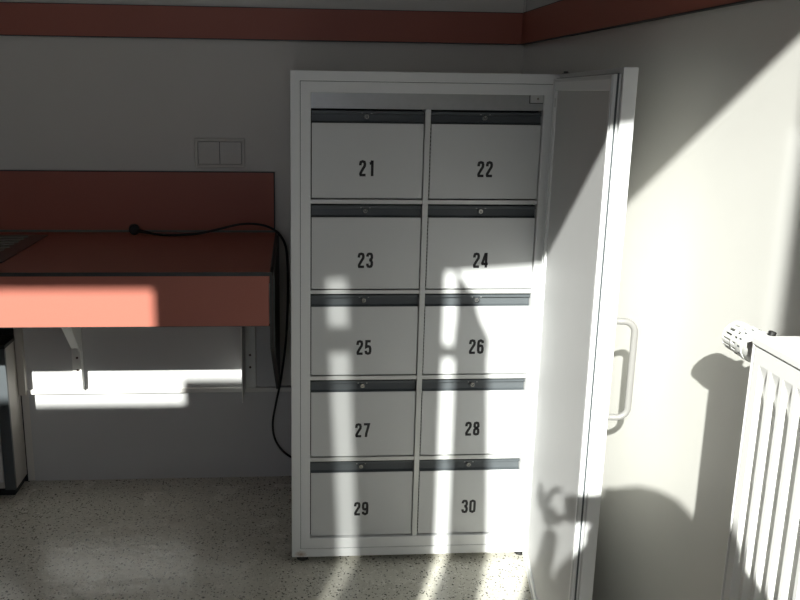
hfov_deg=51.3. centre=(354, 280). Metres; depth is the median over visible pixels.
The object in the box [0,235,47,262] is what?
sink drainer
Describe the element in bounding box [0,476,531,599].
floor
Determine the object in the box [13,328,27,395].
trim
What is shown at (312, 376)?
shelf
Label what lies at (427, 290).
shelf
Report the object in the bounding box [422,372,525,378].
shelf
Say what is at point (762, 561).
radiator
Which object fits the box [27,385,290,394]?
trim
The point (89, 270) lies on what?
countertop
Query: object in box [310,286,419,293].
shelf
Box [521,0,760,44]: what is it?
trim
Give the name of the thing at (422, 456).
shelf
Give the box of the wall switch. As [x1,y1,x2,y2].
[194,138,244,167]
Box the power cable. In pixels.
[129,223,290,457]
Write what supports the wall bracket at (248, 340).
attached to the wall at (67, 103)
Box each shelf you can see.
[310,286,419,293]
[310,374,416,379]
[310,455,413,461]
[311,197,421,203]
[419,453,520,459]
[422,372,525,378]
[425,288,531,293]
[428,198,536,204]
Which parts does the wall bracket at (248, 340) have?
wall plate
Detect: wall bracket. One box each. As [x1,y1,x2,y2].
[62,328,84,389]
[241,326,255,402]
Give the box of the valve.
[722,321,776,361]
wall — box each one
[0,0,525,480]
[522,0,799,599]
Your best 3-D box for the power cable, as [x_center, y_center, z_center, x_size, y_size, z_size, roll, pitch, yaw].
[-0.463,0.242,2.877,0.587,0.900,0.075,-1,13,-6]
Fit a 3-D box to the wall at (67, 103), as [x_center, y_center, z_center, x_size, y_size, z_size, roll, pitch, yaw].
[-1.306,-0.702,2.718,3.980,2.900,0.130,0,13,-4]
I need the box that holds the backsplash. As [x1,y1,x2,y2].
[0,171,273,229]
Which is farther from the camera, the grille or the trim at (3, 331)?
the trim at (3, 331)
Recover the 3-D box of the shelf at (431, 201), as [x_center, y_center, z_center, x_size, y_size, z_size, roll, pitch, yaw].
[0.353,-0.222,2.323,0.306,0.012,0.052,0,13,-4]
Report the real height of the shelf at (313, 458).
0.012 m
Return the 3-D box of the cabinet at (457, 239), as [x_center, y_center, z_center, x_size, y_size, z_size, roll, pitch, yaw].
[0.197,0.171,2.257,0.739,1.447,1.298,0,13,-4]
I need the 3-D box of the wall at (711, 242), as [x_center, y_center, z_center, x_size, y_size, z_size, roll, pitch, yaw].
[0.752,-0.273,0.986,0.120,2.900,3.735,0,13,-4]
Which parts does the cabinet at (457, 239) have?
locker door, finger pull, locker door, finger pull, locker door, finger pull, locker door, finger pull, locker door, finger pull, frame, header panel, locker door, finger pull, locker door, finger pull, locker door, finger pull, locker door, finger pull, locker door, finger pull, door, door handle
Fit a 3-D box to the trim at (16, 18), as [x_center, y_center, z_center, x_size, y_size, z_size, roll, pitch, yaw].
[-1.315,-0.830,2.625,3.748,0.102,0.013,0,13,-4]
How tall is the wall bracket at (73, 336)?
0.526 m
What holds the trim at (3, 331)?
attached to the wall at (67, 103)
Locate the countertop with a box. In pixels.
[0,170,279,388]
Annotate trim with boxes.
[0,2,522,44]
[0,328,28,480]
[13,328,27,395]
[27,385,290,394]
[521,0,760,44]
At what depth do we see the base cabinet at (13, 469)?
2.84 m
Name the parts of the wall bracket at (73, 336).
sloping arm, wall plate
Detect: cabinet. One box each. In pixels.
[0,335,26,494]
[290,67,638,599]
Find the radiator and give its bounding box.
[720,336,799,599]
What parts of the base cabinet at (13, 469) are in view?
door panel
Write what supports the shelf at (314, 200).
attached to the cabinet at (457, 239)
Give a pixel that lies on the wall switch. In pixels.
(209, 152)
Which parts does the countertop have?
panel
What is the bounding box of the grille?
[752,336,799,368]
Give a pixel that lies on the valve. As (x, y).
(738, 336)

